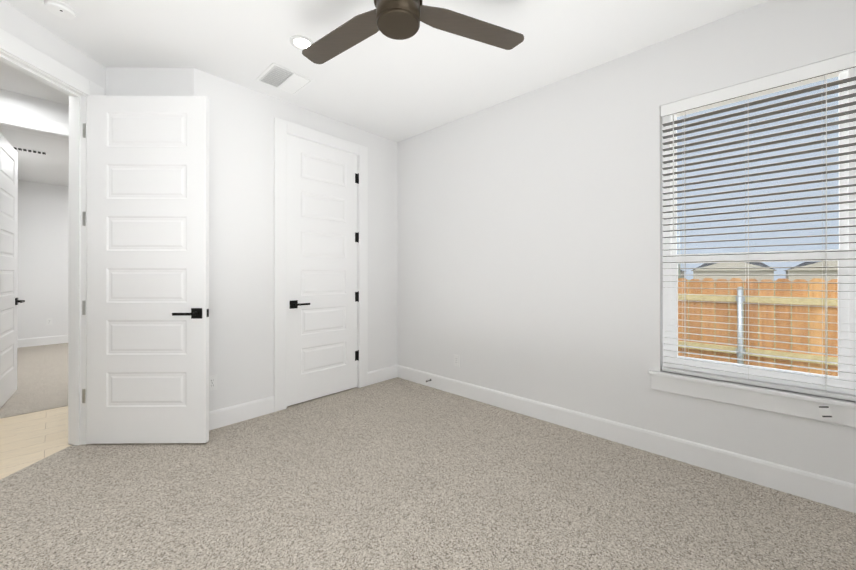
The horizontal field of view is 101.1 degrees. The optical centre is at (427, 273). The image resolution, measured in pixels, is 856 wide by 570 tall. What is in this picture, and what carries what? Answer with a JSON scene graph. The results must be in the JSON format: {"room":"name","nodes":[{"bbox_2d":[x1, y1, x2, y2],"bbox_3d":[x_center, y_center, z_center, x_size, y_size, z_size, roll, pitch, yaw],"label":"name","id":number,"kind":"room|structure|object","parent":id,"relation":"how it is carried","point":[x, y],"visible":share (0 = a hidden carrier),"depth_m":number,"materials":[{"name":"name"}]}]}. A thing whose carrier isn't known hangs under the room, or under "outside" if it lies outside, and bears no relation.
{"room":"empty bedroom","nodes":[
{"label":"empty bedroom","id":0,"kind":"room"},
{"bbox_2d":[0,343,67,418],"bbox_3d":[-4.123,1.207,5.460,4.281,0.004,3.305,0,0,43],"label":"floor","id":1,"kind":"structure","parent":0,"point":[42,377],"depth_m":3.98,"materials":[{"name":"beige carpet"}]},
{"bbox_2d":[0,89,68,123],"bbox_3d":[-3.118,-0.180,3.494,0.120,2.763,4.701,0,0,43],"label":"wall","id":2,"kind":"structure","parent":0,"point":[15,102],"depth_m":3.07,"materials":[{"name":"white paint"}]},
{"bbox_2d":[0,132,24,407],"bbox_3d":[-3.960,-0.030,3.296,0.151,2.438,0.827,0,0,-41],"label":"bedroom door","id":3,"kind":"structure","parent":2,"relation":"in","point":[9,300],"depth_m":3.34,"materials":[{"name":"white paint"}]},
{"bbox_2d":[0,109,68,140],"bbox_3d":[-3.350,-0.083,3.246,0.158,2.566,1.052,0,0,43],"label":"trim","id":4,"kind":"structure","parent":2,"relation":"attached to","point":[30,124],"depth_m":3.07,"materials":[{"name":"white paint"}]},
{"bbox_2d":[0,406,70,479],"bbox_3d":[-2.337,1.232,2.964,10.901,0.056,5.201,0,0,43],"label":"floor","id":5,"kind":"structure","parent":0,"point":[27,439],"depth_m":2.59,"materials":[{"name":"beige wood"}]},
{"bbox_2d":[17,180,68,338],"bbox_3d":[-6.165,-0.175,6.421,0.110,2.763,5.001,0,0,43],"label":"wall","id":6,"kind":"structure","parent":0,"point":[43,238],"depth_m":5.96,"materials":[{"name":"white paint"}]},
{"bbox_2d":[17,335,67,347],"bbox_3d":[-5.643,1.137,6.885,0.015,0.140,3.205,0,0,43],"label":"baseboard","id":7,"kind":"structure","parent":6,"relation":"attached to","point":[39,341],"depth_m":5.94,"materials":[{"name":"white paint"}]},
{"bbox_2d":[0,0,105,95],"bbox_3d":[-2.449,-0.184,1.605,0.110,2.763,2.048,0,0,-1],"label":"wall","id":8,"kind":"structure","parent":0,"point":[16,23],"depth_m":2.23,"materials":[{"name":"white paint"}]},
{"bbox_2d":[0,28,103,445],"bbox_3d":[-2.454,-0.085,2.064,0.148,2.566,1.056,0,0,-1],"label":"trim","id":9,"kind":"structure","parent":8,"relation":"attached to","point":[17,50],"depth_m":2.48,"materials":[{"name":"white paint"}]},
{"bbox_2d":[86,95,208,443],"bbox_3d":[-1.980,-0.032,2.489,0.845,2.438,0.151,0,0,-1],"label":"entry door","id":10,"kind":"structure","parent":8,"relation":"in","point":[147,379],"depth_m":2.47,"materials":[{"name":"white paint"}]},
{"bbox_2d":[82,123,85,402],"bbox_3d":[-2.416,-0.075,2.475,0.020,1.965,0.002,0,0,-1],"label":"door hinges","id":11,"kind":"object","parent":10,"relation":"attached to","point":[84,302],"depth_m":2.48,"materials":[{"name":"grey metal"}]},
{"bbox_2d":[106,67,193,95],"bbox_3d":[-2.131,-0.182,2.688,0.751,2.763,0.110,0,0,-1],"label":"wall","id":12,"kind":"structure","parent":0,"point":[126,81],"depth_m":2.63,"materials":[{"name":"white paint"}]},
{"bbox_2d":[194,68,397,411],"bbox_3d":[-1.062,-0.181,3.456,0.110,2.763,2.143,0,0,43],"label":"wall","id":13,"kind":"structure","parent":0,"point":[241,242],"depth_m":2.95,"materials":[{"name":"white paint"}]},
{"bbox_2d":[209,375,216,390],"bbox_3d":[-1.668,0.843,2.722,0.007,0.114,0.070,0,0,43],"label":"outlet","id":14,"kind":"object","parent":13,"relation":"attached to","point":[212,382],"visible":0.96,"depth_m":2.73,"materials":[{"name":"white plastic"}]},
{"bbox_2d":[209,396,273,430],"bbox_3d":[-1.539,1.130,2.853,0.015,0.140,0.614,0,0,43],"label":"baseboard","id":15,"kind":"structure","parent":13,"relation":"attached to","point":[223,417],"depth_m":2.86,"materials":[{"name":"white paint"}]},
{"bbox_2d":[274,117,367,411],"bbox_3d":[-1.037,-0.082,3.469,0.130,2.566,1.002,0,0,43],"label":"trim","id":16,"kind":"structure","parent":13,"relation":"attached to","point":[283,129],"depth_m":3.14,"materials":[{"name":"white paint"}]},
{"bbox_2d":[287,135,358,405],"bbox_3d":[-1.014,-0.030,3.456,0.151,2.438,0.779,0,0,43],"label":"closet door","id":17,"kind":"structure","parent":13,"relation":"in","point":[322,292],"depth_m":3.41,"materials":[{"name":"white paint"}]},
{"bbox_2d":[368,365,396,384],"bbox_3d":[-0.509,1.132,3.951,0.015,0.140,0.461,0,0,43],"label":"baseboard","id":18,"kind":"structure","parent":13,"relation":"attached to","point":[381,375],"depth_m":3.94,"materials":[{"name":"white paint"}]},
{"bbox_2d":[0,0,768,185],"bbox_3d":[-2.337,-1.603,2.970,10.901,0.120,5.201,0,0,43],"label":"ceiling","id":19,"kind":"structure","parent":0,"point":[425,78],"depth_m":2.42,"materials":[{"name":"white paint"}]},
{"bbox_2d":[13,146,47,154],"bbox_3d":[-4.999,-1.538,4.370,0.150,0.004,0.380,0,0,43],"label":"ceiling vent","id":20,"kind":"object","parent":19,"relation":"in","point":[30,150],"visible":0.71,"depth_m":4.38,"materials":[{"name":"white plastic"}]},
{"bbox_2d":[43,0,76,19],"bbox_3d":[-2.124,-1.527,2.036,0.136,0.035,0.136,0,0,-1],"label":"smoke detector","id":21,"kind":"object","parent":19,"relation":"attached to","point":[61,9],"visible":1,"depth_m":2.02,"materials":[{"name":"white plastic"}]},
{"bbox_2d":[255,63,313,94],"bbox_3d":[-1.138,-1.537,2.804,0.330,0.012,0.330,0,0,43],"label":"ceiling vent","id":22,"kind":"object","parent":19,"relation":"in","point":[275,75],"visible":1,"depth_m":2.79,"materials":[{"name":"white plastic"}]},
{"bbox_2d":[290,35,312,49],"bbox_3d":[-0.842,-1.541,2.354,0.156,0.005,0.156,0,0,-1],"label":"recessed light","id":23,"kind":"object","parent":19,"relation":"in","point":[300,42],"visible":0.79,"depth_m":2.34,"materials":[{"name":"white plastic"}]},
{"bbox_2d":[302,0,523,63],"bbox_3d":[-0.102,-1.377,1.601,1.280,0.338,1.193,0,0,-1],"label":"ceiling fan","id":24,"kind":"object","parent":19,"relation":"hanging from","point":[397,19],"visible":1,"depth_m":1.85,"materials":[{"name":"brown metal"}]},
{"bbox_2d":[0,377,855,569],"bbox_3d":[-0.235,1.199,1.336,5.192,0.004,4.085,0,0,43],"label":"floor carpet","id":25,"kind":"object","parent":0,"point":[396,473],"visible":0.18,"depth_m":1.84,"materials":[{"name":"beige carpet"}]},
{"bbox_2d":[397,0,855,483],"bbox_3d":[-0.755,-0.178,4.617,10.851,2.763,0.170,0,0,43],"label":"wall","id":26,"kind":"structure","parent":0,"point":[530,246],"depth_m":2.69,"materials":[{"name":"white paint"}]},
{"bbox_2d":[454,354,459,366],"bbox_3d":[0.285,0.865,3.517,0.070,0.114,0.008,0,0,43],"label":"outlet","id":27,"kind":"object","parent":26,"relation":"attached to","point":[457,360],"visible":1,"depth_m":3.51,"materials":[{"name":"white plastic"}]},
{"bbox_2d":[397,365,855,512],"bbox_3d":[1.279,1.129,2.580,4.500,0.140,0.015,0,0,43],"label":"baseboard","id":28,"kind":"structure","parent":26,"relation":"attached to","point":[836,493],"depth_m":2.29,"materials":[{"name":"white paint"}]},
{"bbox_2d":[648,370,855,427],"bbox_3d":[1.881,0.709,2.068,0.990,0.122,0.133,0,0,43],"label":"window sill","id":29,"kind":"structure","parent":26,"relation":"attached to","point":[788,403],"depth_m":2.01,"materials":[{"name":"white paint"}]},
{"bbox_2d":[663,67,855,394],"bbox_3d":[1.950,-0.237,2.142,0.870,1.770,0.070,0,0,43],"label":"window","id":30,"kind":"structure","parent":26,"relation":"in","point":[672,293],"depth_m":2.04,"materials":[{"name":"white plastic"}]},
{"bbox_2d":[661,52,855,418],"bbox_3d":[1.873,-0.186,2.060,0.862,1.867,0.121,0,0,43],"label":"window blinds","id":31,"kind":"object","parent":30,"relation":"attached to","point":[825,67],"visible":0.92,"depth_m":2.02,"materials":[{"name":"white plastic"}]},
{"label":"outside","id":32,"kind":"structure","parent":0,"visible":0},
{"bbox_2d":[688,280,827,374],"bbox_3d":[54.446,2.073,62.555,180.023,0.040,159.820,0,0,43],"label":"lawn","id":33,"kind":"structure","parent":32,"point":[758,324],"depth_m":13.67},
{"bbox_2d":[678,278,837,375],"bbox_3d":[4.137,0.993,4.512,12.028,1.880,0.120,0,0,43],"label":"fence","id":34,"kind":"object","parent":33,"relation":"on","point":[735,305],"depth_m":4.46,"materials":[{"name":"brown wood"}]},
{"bbox_2d":[681,261,837,283],"bbox_3d":[81.284,-0.678,72.902,74.010,5.380,17.002,0,0,43],"label":"houses","id":35,"kind":"structure","parent":33,"relation":"on","point":[697,274],"depth_m":78.10,"materials":[{"name":"grey"}]}
]}

